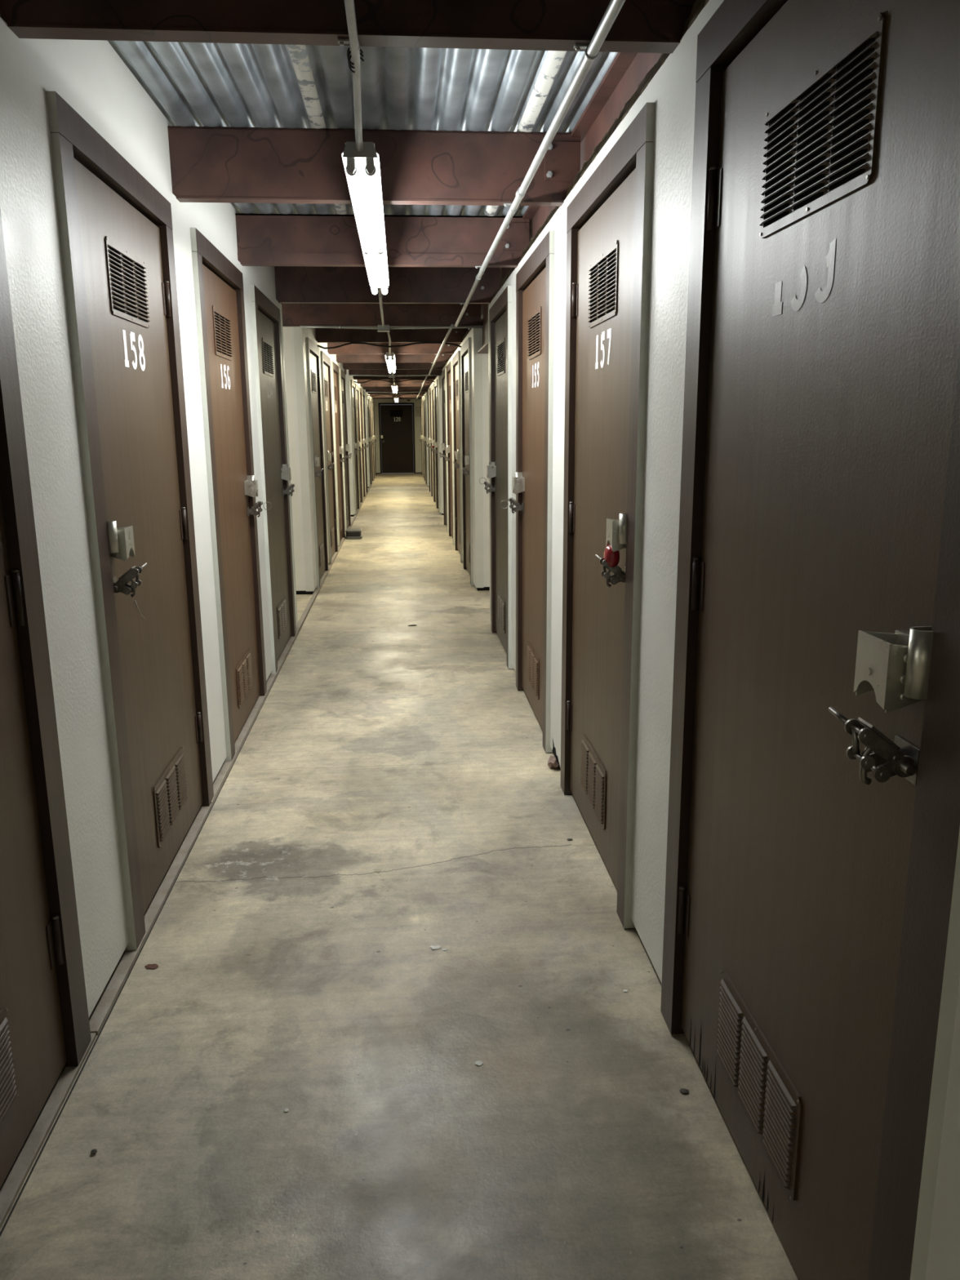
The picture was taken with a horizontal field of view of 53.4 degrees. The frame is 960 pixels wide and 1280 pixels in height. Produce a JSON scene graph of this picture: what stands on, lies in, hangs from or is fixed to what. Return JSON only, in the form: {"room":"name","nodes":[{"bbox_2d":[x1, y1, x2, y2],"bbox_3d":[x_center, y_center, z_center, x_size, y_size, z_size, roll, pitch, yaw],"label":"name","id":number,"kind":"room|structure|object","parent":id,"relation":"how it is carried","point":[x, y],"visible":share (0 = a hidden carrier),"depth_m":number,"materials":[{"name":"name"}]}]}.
{"room":"storage unit corridor","nodes":[
{"label":"storage unit corridor","id":0,"kind":"room"},
{"bbox_2d":[0,17,373,1017],"bbox_3d":[-3.185,-2.070,10.745,3.000,2.250,36.520,-1,13,-4],"label":"wall","id":1,"kind":"structure","parent":0,"point":[28,195],"depth_m":2.30,"materials":[{"name":"white paint"}]},
{"bbox_2d":[0,208,91,1187],"bbox_3d":[-0.914,0.018,1.480,0.177,2.183,1.130,-1,13,-4],"label":"door","id":2,"kind":"structure","parent":1,"relation":"in","point":[45,1024],"depth_m":1.96,"materials":[{"name":"brown metal"}]},
{"bbox_2d":[0,1006,18,1128],"bbox_3d":[-0.897,0.847,1.673,0.013,0.203,0.402,-1,13,-4],"label":"ventilation grille","id":3,"kind":"object","parent":2,"relation":"attached to","point":[9,1081],"depth_m":1.83,"materials":[{"name":"brown metal"}]},
{"bbox_2d":[45,90,213,952],"bbox_3d":[-1.038,-0.315,2.971,0.177,2.183,1.130,-1,13,-4],"label":"door","id":4,"kind":"structure","parent":1,"relation":"in","point":[116,233],"depth_m":2.83,"materials":[{"name":"brown metal"}]},
{"bbox_2d":[104,235,150,328],"bbox_3d":[-1.033,-1.046,2.815,0.013,0.203,0.402,-1,13,-4],"label":"ventilation grille","id":5,"kind":"object","parent":4,"relation":"attached to","point":[125,269],"depth_m":2.77,"materials":[{"name":"brown metal"}]},
{"bbox_2d":[152,746,187,848],"bbox_3d":[-1.021,0.514,3.164,0.013,0.203,0.402,-1,13,-4],"label":"ventilation grille","id":6,"kind":"object","parent":4,"relation":"attached to","point":[170,793],"depth_m":3.12,"materials":[{"name":"brown metal"}]},
{"bbox_2d":[0,473,377,1228],"bbox_3d":[-1.876,-1.559,13.528,0.034,0.015,33.300,-1,13,-4],"label":"trim","id":7,"kind":"structure","parent":1,"relation":"attached to","point":[13,1183],"depth_m":2.49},
{"bbox_2d":[190,227,266,764],"bbox_3d":[-1.163,-0.649,4.465,0.177,2.183,1.130,-1,13,-4],"label":"door","id":8,"kind":"structure","parent":1,"relation":"in","point":[233,486],"depth_m":4.40,"materials":[{"name":"brown metal"}]},
{"bbox_2d":[212,305,232,360],"bbox_3d":[-1.157,-1.378,4.297,0.013,0.203,0.402,-1,13,-4],"label":"ventilation grille","id":9,"kind":"object","parent":8,"relation":"attached to","point":[221,329],"depth_m":4.26,"materials":[{"name":"brown metal"}]},
{"bbox_2d":[235,648,253,708],"bbox_3d":[-1.145,0.183,4.647,0.013,0.203,0.402,-1,13,-4],"label":"ventilation grille","id":10,"kind":"object","parent":8,"relation":"attached to","point":[244,679],"depth_m":4.60,"materials":[{"name":"brown metal"}]},
{"bbox_2d":[250,284,296,675],"bbox_3d":[-1.286,-0.978,5.940,0.177,2.183,1.130,-1,13,-4],"label":"door","id":11,"kind":"structure","parent":1,"relation":"in","point":[275,469],"depth_m":5.93,"materials":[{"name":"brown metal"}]},
{"bbox_2d":[262,337,274,377],"bbox_3d":[-1.280,-1.707,5.772,0.013,0.203,0.402,-1,13,-4],"label":"ventilation grille","id":12,"kind":"object","parent":11,"relation":"attached to","point":[267,354],"depth_m":5.73,"materials":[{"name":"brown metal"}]},
{"bbox_2d":[276,596,287,639],"bbox_3d":[-1.268,-0.147,6.121,0.013,0.203,0.402,-1,13,-4],"label":"ventilation grille","id":13,"kind":"object","parent":11,"relation":"attached to","point":[282,615],"depth_m":6.07,"materials":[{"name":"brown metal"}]},
{"bbox_2d":[306,337,328,588],"bbox_3d":[-1.538,-1.654,8.965,0.177,2.183,1.130,-1,13,-4],"label":"door","id":14,"kind":"structure","parent":1,"relation":"in","point":[312,349],"depth_m":8.97,"materials":[{"name":"brown metal"}]},
{"bbox_2d":[311,368,316,393],"bbox_3d":[-1.533,-2.385,8.809,0.013,0.203,0.402,-1,13,-4],"label":"ventilation grille","id":15,"kind":"object","parent":14,"relation":"attached to","point":[313,382],"depth_m":8.75,"materials":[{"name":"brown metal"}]},
{"bbox_2d":[319,541,324,567],"bbox_3d":[-1.521,-0.825,9.158,0.013,0.203,0.402,-1,13,-4],"label":"ventilation grille","id":16,"kind":"object","parent":14,"relation":"attached to","point":[321,545],"depth_m":9.10,"materials":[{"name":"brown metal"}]},
{"bbox_2d":[320,351,337,564],"bbox_3d":[-1.660,-1.982,10.434,0.177,2.183,1.130,-1,13,-4],"label":"door","id":17,"kind":"structure","parent":1,"relation":"in","point":[325,359],"depth_m":10.46,"materials":[{"name":"brown metal"}]},
{"bbox_2d":[324,377,328,398],"bbox_3d":[-1.655,-2.714,10.277,0.013,0.203,0.402,-1,13,-4],"label":"ventilation grille","id":18,"kind":"object","parent":17,"relation":"attached to","point":[326,381],"depth_m":10.24,"materials":[{"name":"brown metal"}]},
{"bbox_2d":[330,525,334,546],"bbox_3d":[-1.643,-1.153,10.627,0.013,0.203,0.402,-1,13,-4],"label":"ventilation grille","id":19,"kind":"object","parent":17,"relation":"attached to","point":[332,540],"depth_m":10.57,"materials":[{"name":"brown metal"}]},
{"bbox_2d":[296,486,368,594],"bbox_3d":[-3.452,-1.835,14.760,2.878,0.040,28.727,-1,13,-4],"label":"baseboard","id":20,"kind":"structure","parent":1,"relation":"attached to","point":[297,592],"depth_m":8.38,"materials":[{"name":"black"}]},
{"bbox_2d":[330,360,346,546],"bbox_3d":[-1.783,-2.310,11.903,0.177,2.183,1.130,-1,13,-4],"label":"door","id":21,"kind":"structure","parent":1,"relation":"in","point":[339,450],"depth_m":11.99,"materials":[{"name":"brown metal"}]},
{"bbox_2d":[338,368,351,533],"bbox_3d":[-1.905,-2.638,13.372,0.177,2.183,1.130,-1,13,-4],"label":"door","id":22,"kind":"structure","parent":1,"relation":"in","point":[345,446],"depth_m":13.53,"materials":[{"name":"brown metal"}]},
{"bbox_2d":[350,379,359,514],"bbox_3d":[-2.146,-3.284,16.261,0.177,2.183,1.130,-1,13,-4],"label":"door","id":23,"kind":"structure","parent":1,"relation":"in","point":[355,450],"depth_m":16.32,"materials":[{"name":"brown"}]},
{"bbox_2d":[355,383,362,506],"bbox_3d":[-2.268,-3.612,17.730,0.177,2.183,1.130,-1,13,-4],"label":"door","id":24,"kind":"structure","parent":1,"relation":"in","point":[357,389],"depth_m":17.87,"materials":[{"name":"brown metal"}]},
{"bbox_2d":[358,386,366,500],"bbox_3d":[-2.391,-3.940,19.198,0.177,2.183,1.130,-1,13,-4],"label":"door","id":25,"kind":"structure","parent":1,"relation":"in","point":[362,441],"depth_m":19.47,"materials":[{"name":"brown metal"}]},
{"bbox_2d":[361,390,368,494],"bbox_3d":[-2.513,-4.268,20.667,0.177,2.183,1.130,-1,13,-4],"label":"door","id":26,"kind":"structure","parent":1,"relation":"in","point":[362,391],"depth_m":20.94,"materials":[{"name":"brown metal"}]},
{"bbox_2d":[366,395,371,486],"bbox_3d":[-2.754,-4.914,23.556,0.177,2.183,1.130,-1,13,-4],"label":"door","id":27,"kind":"structure","parent":1,"relation":"in","point":[367,396],"depth_m":23.57,"materials":[{"name":"brown metal"}]},
{"bbox_2d":[368,396,373,483],"bbox_3d":[-2.877,-5.242,25.025,0.177,2.183,1.130,-1,13,-4],"label":"door","id":28,"kind":"structure","parent":1,"relation":"in","point":[370,407],"depth_m":25.28,"materials":[{"name":"brown metal"}]},
{"bbox_2d":[370,398,375,479],"bbox_3d":[-2.999,-5.570,26.494,0.177,2.183,1.130,-1,13,-4],"label":"door","id":29,"kind":"structure","parent":1,"relation":"in","point":[373,437],"depth_m":26.83,"materials":[{"name":"brown metal"}]},
{"bbox_2d":[372,400,376,477],"bbox_3d":[-3.121,-5.898,27.963,0.177,2.183,1.130,-1,13,-4],"label":"door","id":30,"kind":"structure","parent":1,"relation":"in","point":[374,435],"depth_m":28.30,"materials":[{"name":"brown metal"}]},
{"bbox_2d":[317,341,461,349],"bbox_3d":[-0.881,-2.892,9.360,1.422,0.070,0.031,-1,13,-4],"label":"cable","id":31,"kind":"object","parent":1,"relation":"attached to","point":[423,342],"visible":0.94,"depth_m":9.35,"materials":[{"name":"black plastic"}]},
{"bbox_2d":[354,378,435,383],"bbox_3d":[-1.489,-4.523,16.660,1.422,0.070,0.031,-1,13,-4],"label":"cable","id":32,"kind":"object","parent":1,"relation":"attached to","point":[413,379],"visible":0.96,"depth_m":16.66,"materials":[{"name":"black plastic"}]},
{"bbox_2d":[0,15,373,398],"bbox_3d":[-1.728,-3.335,10.584,0.033,0.267,36.520,-1,13,-4],"label":"wall","id":33,"kind":"structure","parent":0,"point":[92,69],"depth_m":2.89,"materials":[{"name":"white paint"}]},
{"bbox_2d":[279,303,490,626],"bbox_3d":[-1.301,-2.993,14.736,1.564,2.217,16.520,-1,13,-4],"label":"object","id":34,"kind":"structure","parent":33,"relation":"attached to","point":[477,332],"depth_m":8.17,"materials":[{"name":"grey paint"}]},
{"bbox_2d":[107,40,617,216],"bbox_3d":[-0.913,-3.632,11.346,8.352,0.033,38.600,-1,13,-4],"label":"ceiling","id":35,"kind":"structure","parent":0,"point":[192,84],"depth_m":3.07,"materials":[{"name":"metal"}]},
{"bbox_2d":[0,0,696,53],"bbox_3d":[-0.249,-1.409,2.022,1.493,0.240,0.087,-1,13,-4],"label":"steel beam","id":36,"kind":"structure","parent":35,"relation":"attached to","point":[640,26],"depth_m":2.03,"materials":[{"name":"metal"}]},
{"bbox_2d":[337,0,363,151],"bbox_3d":[-0.123,-0.826,0.159,0.047,0.083,4.991,-1,13,-4],"label":"conduit","id":37,"kind":"object","parent":36,"relation":"attached to","point":[354,45],"visible":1,"depth_m":2.12,"materials":[{"name":"metal"}]},
{"bbox_2d":[346,47,364,73],"bbox_3d":[-0.277,-1.293,2.123,0.036,0.037,0.068,-1,13,-4],"label":"wire hook","id":38,"kind":"object","parent":36,"relation":"attached to","point":[348,51],"visible":0.69,"depth_m":2.12,"materials":[{"name":"black"}]},
{"bbox_2d":[167,125,580,206],"bbox_3d":[-0.373,-1.741,3.506,1.493,0.240,0.087,-1,13,-4],"label":"steel beam","id":39,"kind":"structure","parent":35,"relation":"attached to","point":[209,164],"depth_m":3.49,"materials":[{"name":"metal"}]},
{"bbox_2d":[341,141,389,294],"bbox_3d":[-0.428,-1.616,3.808,0.102,0.138,2.508,-1,13,-4],"label":"lamp","id":40,"kind":"object","parent":39,"relation":"hanging from","point":[362,169],"visible":1,"depth_m":3.10,"materials":[{"name":"white metal"}]},
{"bbox_2d":[454,0,625,327],"bbox_3d":[0.204,-1.391,2.534,0.064,0.030,10.700,-1,13,-4],"label":"conduit","id":41,"kind":"object","parent":39,"relation":"attached to","point":[591,52],"visible":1,"depth_m":2.49,"materials":[{"name":"metal"}]},
{"bbox_2d":[280,303,480,326],"bbox_3d":[-2.207,-2.682,7.769,4.440,0.240,0.087,-1,13,-4],"label":"steel beam","id":42,"kind":"structure","parent":35,"relation":"attached to","point":[293,314],"depth_m":7.86,"materials":[{"name":"metal"}]},
{"bbox_2d":[377,324,390,332],"bbox_3d":[-0.790,-2.555,7.819,0.100,0.047,0.096,-1,13,-4],"label":"junction box","id":43,"kind":"object","parent":42,"relation":"attached to","point":[380,329],"visible":0.96,"depth_m":7.78,"materials":[{"name":"metal"}]},
{"bbox_2d":[299,325,377,329],"bbox_3d":[-1.153,-2.554,7.793,0.632,0.030,0.032,-1,13,-4],"label":"conduit","id":44,"kind":"object","parent":43,"relation":"attached to","point":[300,326],"visible":1,"depth_m":7.78,"materials":[{"name":"metal"}]},
{"bbox_2d":[235,213,529,267],"bbox_3d":[-0.489,-2.053,4.901,1.493,0.240,0.087,-1,13,-4],"label":"steel beam","id":45,"kind":"structure","parent":35,"relation":"attached to","point":[320,240],"depth_m":4.88,"materials":[{"name":"metal"}]},
{"bbox_2d":[274,266,499,303],"bbox_3d":[-0.613,-2.384,6.385,1.493,0.240,0.087,-1,13,-4],"label":"steel beam","id":46,"kind":"structure","parent":35,"relation":"attached to","point":[293,284],"depth_m":6.37,"materials":[{"name":"metal"}]},
{"bbox_2d":[377,288,384,327],"bbox_3d":[-0.661,-2.219,6.396,0.026,0.083,2.825,-2,13,-5],"label":"conduit","id":47,"kind":"object","parent":46,"relation":"attached to","point":[380,295],"visible":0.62,"depth_m":6.42,"materials":[{"name":"metal"}]},
{"bbox_2d":[315,326,468,342],"bbox_3d":[-0.862,-3.051,9.371,1.493,0.240,0.087,-1,13,-4],"label":"steel beam","id":48,"kind":"structure","parent":35,"relation":"attached to","point":[322,335],"depth_m":9.37,"materials":[{"name":"metal"}]},
{"bbox_2d":[327,342,458,354],"bbox_3d":[-0.987,-3.386,10.869,1.493,0.240,0.087,-1,13,-4],"label":"steel beam","id":49,"kind":"structure","parent":35,"relation":"attached to","point":[353,348],"depth_m":10.86,"materials":[{"name":"metal"}]},
{"bbox_2d":[385,352,395,373],"bbox_3d":[-1.036,-3.245,11.104,0.102,0.138,2.508,-1,13,-4],"label":"lamp","id":50,"kind":"object","parent":49,"relation":"hanging from","point":[390,359],"visible":1,"depth_m":10.52,"materials":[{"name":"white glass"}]},
{"bbox_2d":[428,324,453,375],"bbox_3d":[-0.531,-3.381,11.445,0.060,0.030,7.581,-1,13,-4],"label":"conduit","id":51,"kind":"object","parent":49,"relation":"attached to","point":[451,325],"visible":1,"depth_m":9.65,"materials":[{"name":"metal"}]},
{"bbox_2d":[336,354,450,363],"bbox_3d":[-1.109,-3.714,12.338,1.493,0.240,0.087,-1,13,-4],"label":"steel beam","id":52,"kind":"structure","parent":35,"relation":"attached to","point":[340,358],"depth_m":12.34,"materials":[{"name":"metal"}]},
{"bbox_2d":[344,368,442,375],"bbox_3d":[-2.825,-4.339,15.189,4.440,0.240,0.071,-1,13,-4],"label":"steel beam","id":53,"kind":"structure","parent":35,"relation":"attached to","point":[382,372],"depth_m":15.29,"materials":[{"name":"metal"}]},
{"bbox_2d":[342,362,444,369],"bbox_3d":[-1.230,-4.037,13.785,1.493,0.240,0.071,-1,13,-4],"label":"steel beam","id":54,"kind":"structure","parent":35,"relation":"attached to","point":[399,366],"depth_m":13.78,"materials":[{"name":"metal"}]},
{"bbox_2d":[353,375,435,379],"bbox_3d":[-1.475,-4.694,16.723,1.493,0.240,0.071,-1,13,-4],"label":"steel beam","id":55,"kind":"structure","parent":35,"relation":"attached to","point":[429,377],"depth_m":16.72,"materials":[{"name":"metal"}]},
{"bbox_2d":[356,379,432,383],"bbox_3d":[-1.600,-5.028,18.221,1.493,0.240,0.071,-1,13,-4],"label":"steel beam","id":56,"kind":"structure","parent":35,"relation":"attached to","point":[357,380],"depth_m":18.21,"materials":[{"name":"metal"}]},
{"bbox_2d":[360,383,430,386],"bbox_3d":[-1.721,-5.354,19.680,1.493,0.240,0.071,-1,13,-4],"label":"steel beam","id":57,"kind":"structure","parent":35,"relation":"attached to","point":[361,384],"depth_m":19.67,"materials":[{"name":"metal"}]},
{"bbox_2d":[363,386,428,389],"bbox_3d":[-3.312,-5.643,21.025,4.440,0.240,0.071,-1,13,-4],"label":"steel beam","id":58,"kind":"structure","parent":35,"relation":"attached to","point":[364,388],"depth_m":21.13,"materials":[{"name":"metal"}]},
{"bbox_2d":[367,392,424,394],"bbox_3d":[-2.089,-6.339,24.087,1.493,0.240,0.071,-1,13,-4],"label":"steel beam","id":59,"kind":"structure","parent":35,"relation":"attached to","point":[367,393],"depth_m":24.07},
{"bbox_2d":[365,389,426,391],"bbox_3d":[-3.436,-5.976,22.513,4.440,0.240,0.071,-1,13,-4],"label":"steel beam","id":60,"kind":"structure","parent":35,"relation":"attached to","point":[366,390],"depth_m":22.62,"materials":[{"name":"metal"}]},
{"bbox_2d":[371,395,422,397],"bbox_3d":[-2.332,-6.990,27.005,1.493,0.240,0.071,-1,13,-4],"label":"steel beam","id":61,"kind":"structure","parent":35,"relation":"attached to","point":[375,396],"depth_m":27.00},
{"bbox_2d":[369,394,423,395],"bbox_3d":[-2.210,-6.665,25.546,1.493,0.240,0.071,-1,13,-4],"label":"steel beam","id":62,"kind":"structure","parent":35,"relation":"attached to","point":[370,394],"depth_m":25.54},
{"bbox_2d":[373,397,421,399],"bbox_3d":[-3.922,-7.280,28.350,4.440,0.240,0.071,-1,13,-4],"label":"steel beam","id":63,"kind":"structure","parent":35,"relation":"attached to","point":[373,397],"depth_m":28.46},
{"bbox_2d":[373,399,422,472],"bbox_3d":[-2.476,-6.488,29.751,8.200,2.490,0.100,-1,13,-4],"label":"wall","id":64,"kind":"structure","parent":0,"point":[416,403],"depth_m":29.70,"materials":[{"name":"grey paint"}]},
{"bbox_2d":[377,402,415,473],"bbox_3d":[-2.587,-6.289,29.750,1.100,2.156,0.150,-1,13,-4],"label":"door","id":65,"kind":"structure","parent":64,"relation":"in","point":[397,433],"depth_m":29.73,"materials":[{"name":"paint"}]},
{"bbox_2d":[390,409,403,417],"bbox_3d":[-2.591,-7.026,29.566,0.400,0.200,0.013,-1,13,-4],"label":"ventilation grille","id":66,"kind":"object","parent":65,"relation":"attached to","point":[393,413],"depth_m":29.56,"materials":[{"name":"black"}]},
{"bbox_2d":[391,462,404,469],"bbox_3d":[-2.579,-5.466,29.915,0.400,0.200,0.013,-1,13,-4],"label":"ventilation grille","id":67,"kind":"object","parent":65,"relation":"attached to","point":[393,465],"depth_m":29.92,"materials":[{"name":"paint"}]},
{"bbox_2d":[0,472,799,1279],"bbox_3d":[-0.954,-1.132,11.901,8.400,0.120,38.600,-1,13,-4],"label":"floor","id":68,"kind":"structure","parent":0,"point":[393,794],"depth_m":2.31,"materials":[{"name":"concrete"}]},
{"bbox_2d":[0,511,359,1236],"bbox_3d":[-1.857,-1.552,13.531,0.004,0.004,33.300,-1,13,-4],"label":"joint","id":69,"kind":"object","parent":68,"relation":"on","point":[112,1008],"visible":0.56,"depth_m":2.44,"materials":[{"name":"grey"}]},
{"bbox_2d":[345,528,362,539],"bbox_3d":[-1.665,-1.403,12.599,0.210,0.114,0.290,-1,13,-4],"label":"station","id":70,"kind":"object","parent":68,"relation":"on","point":[351,533],"visible":1,"depth_m":12.47,"materials":[{"name":"grey plastic"}]},
{"bbox_2d":[547,755,558,768],"bbox_3d":[0.313,0.519,4.102,0.049,0.048,0.144,-1,13,-4],"label":"chunk","id":71,"kind":"object","parent":68,"relation":"on","point":[552,762],"visible":0.93,"depth_m":4.06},
{"bbox_2d":[421,0,959,1279],"bbox_3d":[1.220,-2.181,11.087,3.000,2.250,36.520,-1,13,-4],"label":"wall","id":72,"kind":"structure","parent":0,"point":[672,90],"depth_m":2.36,"materials":[{"name":"white paint"}]},
{"bbox_2d":[419,400,422,475],"bbox_3d":[-1.693,-5.934,28.074,0.177,2.183,1.130,-1,13,-4],"label":"door","id":73,"kind":"structure","parent":72,"relation":"in","point":[420,400],"depth_m":28.39,"materials":[{"name":"brown metal"}]},
{"bbox_2d":[420,398,424,479],"bbox_3d":[-1.571,-5.606,26.605,0.177,2.183,1.130,-1,13,-4],"label":"door","id":74,"kind":"structure","parent":72,"relation":"in","point":[422,436],"depth_m":26.95,"materials":[{"name":"brown metal"}]},
{"bbox_2d":[422,396,426,483],"bbox_3d":[-1.448,-5.278,25.136,0.177,2.183,1.130,-1,13,-4],"label":"door","id":75,"kind":"structure","parent":72,"relation":"in","point":[423,397],"depth_m":25.45,"materials":[{"name":"brown metal"}]},
{"bbox_2d":[423,394,428,486],"bbox_3d":[-1.326,-4.949,23.667,0.177,2.183,1.130,-1,13,-4],"label":"door","id":76,"kind":"structure","parent":72,"relation":"in","point":[424,396],"depth_m":23.32,"materials":[{"name":"brown metal"}]},
{"bbox_2d":[426,389,431,494],"bbox_3d":[-1.085,-4.304,20.778,0.177,2.183,1.130,-1,13,-4],"label":"door","id":77,"kind":"structure","parent":72,"relation":"in","point":[428,392],"depth_m":21.11,"materials":[{"name":"brown metal"}]},
{"bbox_2d":[427,386,433,500],"bbox_3d":[-0.963,-3.976,19.309,0.177,2.183,1.130,-1,13,-4],"label":"door","id":78,"kind":"structure","parent":72,"relation":"in","point":[430,440],"depth_m":19.62,"materials":[{"name":"brown metal"}]},
{"bbox_2d":[431,383,436,506],"bbox_3d":[-0.840,-3.648,17.841,0.177,2.183,1.130,-1,13,-4],"label":"door","id":79,"kind":"structure","parent":72,"relation":"in","point":[433,385],"depth_m":18.10,"materials":[{"name":"brown metal"}]},
{"bbox_2d":[434,379,440,513],"bbox_3d":[-0.718,-3.320,16.372,0.177,2.183,1.130,-1,13,-4],"label":"door","id":80,"kind":"structure","parent":72,"relation":"in","point":[436,383],"depth_m":16.40,"materials":[{"name":"brown metal"}]},
{"bbox_2d":[439,368,448,532],"bbox_3d":[-0.477,-2.674,13.483,0.177,2.183,1.130,-1,13,-4],"label":"door","id":81,"kind":"structure","parent":72,"relation":"in","point":[444,407],"depth_m":13.68,"materials":[{"name":"brown metal"}]},
{"bbox_2d":[444,360,454,545],"bbox_3d":[-0.355,-2.346,12.014,0.177,2.183,1.130,-1,13,-4],"label":"door","id":82,"kind":"structure","parent":72,"relation":"in","point":[450,446],"depth_m":12.15,"materials":[{"name":"brown metal"}]},
{"bbox_2d":[452,351,462,562],"bbox_3d":[-0.232,-2.018,10.545,0.177,2.183,1.130,-1,13,-4],"label":"door","id":83,"kind":"structure","parent":72,"relation":"in","point":[457,461],"depth_m":10.59,"materials":[{"name":"brown metal"}]},
{"bbox_2d":[455,377,458,397],"bbox_3d":[-0.249,-2.749,10.387,0.013,0.203,0.402,-1,13,-4],"label":"ventilation grille","id":84,"kind":"object","parent":83,"relation":"attached to","point":[457,393],"depth_m":10.38,"materials":[{"name":"brown metal"}]},
{"bbox_2d":[457,524,460,545],"bbox_3d":[-0.237,-1.189,10.736,0.013,0.203,0.402,-1,13,-4],"label":"ventilation grille","id":85,"kind":"object","parent":83,"relation":"attached to","point":[459,527],"depth_m":10.66,"materials":[{"name":"brown metal"}]},
{"bbox_2d":[460,337,474,585],"bbox_3d":[-0.110,-1.690,9.076,0.177,2.183,1.130,-1,13,-4],"label":"door","id":86,"kind":"structure","parent":72,"relation":"in","point":[465,349],"depth_m":9.09,"materials":[{"name":"brown metal"}]},
{"bbox_2d":[464,368,468,393],"bbox_3d":[-0.127,-2.421,8.918,0.013,0.203,0.402,-1,13,-4],"label":"ventilation grille","id":87,"kind":"object","parent":86,"relation":"attached to","point":[466,373],"depth_m":8.86,"materials":[{"name":"grey metal"}]},
{"bbox_2d":[466,538,470,564],"bbox_3d":[-0.115,-0.861,9.267,0.013,0.203,0.402,-1,13,-4],"label":"ventilation grille","id":88,"kind":"object","parent":86,"relation":"attached to","point":[468,541],"depth_m":9.20,"materials":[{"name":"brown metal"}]},
{"bbox_2d":[484,285,513,668],"bbox_3d":[0.142,-1.014,6.051,0.177,2.183,1.130,-1,13,-4],"label":"door","id":89,"kind":"structure","parent":72,"relation":"in","point":[500,467],"depth_m":6.05,"materials":[{"name":"brown metal"}]},
{"bbox_2d":[496,337,505,376],"bbox_3d":[0.127,-1.742,5.881,0.013,0.203,0.402,-1,13,-4],"label":"ventilation grille","id":90,"kind":"object","parent":89,"relation":"attached to","point":[500,353],"depth_m":5.84,"materials":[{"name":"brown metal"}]},
{"bbox_2d":[497,591,505,633],"bbox_3d":[0.139,-0.182,6.231,0.013,0.203,0.402,-1,13,-4],"label":"ventilation grille","id":91,"kind":"object","parent":89,"relation":"attached to","point":[501,599],"depth_m":6.18,"materials":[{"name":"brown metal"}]},
{"bbox_2d":[508,230,554,752],"bbox_3d":[0.265,-0.685,4.577,0.177,2.183,1.130,-1,13,-4],"label":"door","id":92,"kind":"structure","parent":72,"relation":"in","point":[532,482],"depth_m":4.53,"materials":[{"name":"brown metal"}]},
{"bbox_2d":[526,641,539,699],"bbox_3d":[0.262,0.147,4.756,0.013,0.203,0.402,-1,13,-4],"label":"ventilation grille","id":93,"kind":"object","parent":92,"relation":"attached to","point":[533,656],"depth_m":4.71,"materials":[{"name":"brown metal"}]},
{"bbox_2d":[527,306,542,359],"bbox_3d":[0.249,-1.413,4.406,0.013,0.203,0.402,-1,13,-4],"label":"ventilation grille","id":94,"kind":"object","parent":92,"relation":"attached to","point":[535,353],"depth_m":4.36,"materials":[{"name":"brown metal"}]},
{"bbox_2d":[440,52,662,388],"bbox_3d":[-0.247,-3.367,11.255,0.110,0.454,37.400,-1,13,-4],"label":"girder","id":95,"kind":"object","parent":72,"relation":"attached to","point":[627,70],"depth_m":3.14,"materials":[{"name":"metal"}]},
{"bbox_2d":[389,325,483,329],"bbox_3d":[-0.359,-2.574,7.855,0.770,0.030,0.032,-1,13,-4],"label":"conduit","id":96,"kind":"object","parent":95,"relation":"attached to","point":[445,326],"visible":1,"depth_m":7.84,"materials":[{"name":"metal"}]},
{"bbox_2d":[422,0,709,396],"bbox_3d":[-0.570,-4.105,14.494,0.065,0.045,28.765,-1,13,-4],"label":"trim","id":97,"kind":"structure","parent":72,"relation":"attached to","point":[699,5],"depth_m":2.75,"materials":[{"name":"metal"}]},
{"bbox_2d":[560,102,654,928],"bbox_3d":[0.390,-0.351,3.083,0.177,2.183,1.130,-1,13,-4],"label":"door","id":98,"kind":"structure","parent":72,"relation":"in","point":[609,219],"depth_m":2.94,"materials":[{"name":"brown metal"}]},
{"bbox_2d":[580,733,606,829],"bbox_3d":[0.385,0.478,3.273,0.013,0.203,0.402,-1,13,-4],"label":"ventilation grille","id":99,"kind":"object","parent":98,"relation":"attached to","point":[593,769],"depth_m":3.23,"materials":[{"name":"brown metal"}]},
{"bbox_2d":[587,240,618,328],"bbox_3d":[0.373,-1.082,2.924,0.013,0.203,0.402,-1,13,-4],"label":"ventilation grille","id":100,"kind":"object","parent":98,"relation":"attached to","point":[603,282],"depth_m":2.89,"materials":[{"name":"brown metal"}]},
{"bbox_2d":[603,545,619,567],"bbox_3d":[0.370,-0.242,2.676,0.042,0.082,0.057,-1,13,-4],"label":"padlock","id":101,"kind":"object","parent":98,"relation":"hanging from","point":[612,558],"visible":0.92,"depth_m":2.66,"materials":[{"name":"red metal"}]},
{"bbox_2d":[660,0,959,1279],"bbox_3d":[0.514,-0.018,1.591,0.177,2.183,1.130,-1,13,-4],"label":"door","id":102,"kind":"structure","parent":72,"relation":"in","point":[811,965],"depth_m":1.45,"materials":[{"name":"brown metal"}]},
{"bbox_2d":[715,968,803,1200],"bbox_3d":[0.509,0.812,1.782,0.013,0.203,0.402,-1,13,-4],"label":"ventilation grille","id":103,"kind":"object","parent":102,"relation":"attached to","point":[768,1093],"depth_m":1.73,"materials":[{"name":"brown metal"}]},
{"bbox_2d":[759,12,886,238],"bbox_3d":[0.497,-0.749,1.433,0.013,0.203,0.402,-1,13,-4],"label":"ventilation grille","id":104,"kind":"object","parent":102,"relation":"attached to","point":[823,133],"depth_m":1.38,"materials":[{"name":"brown metal"}]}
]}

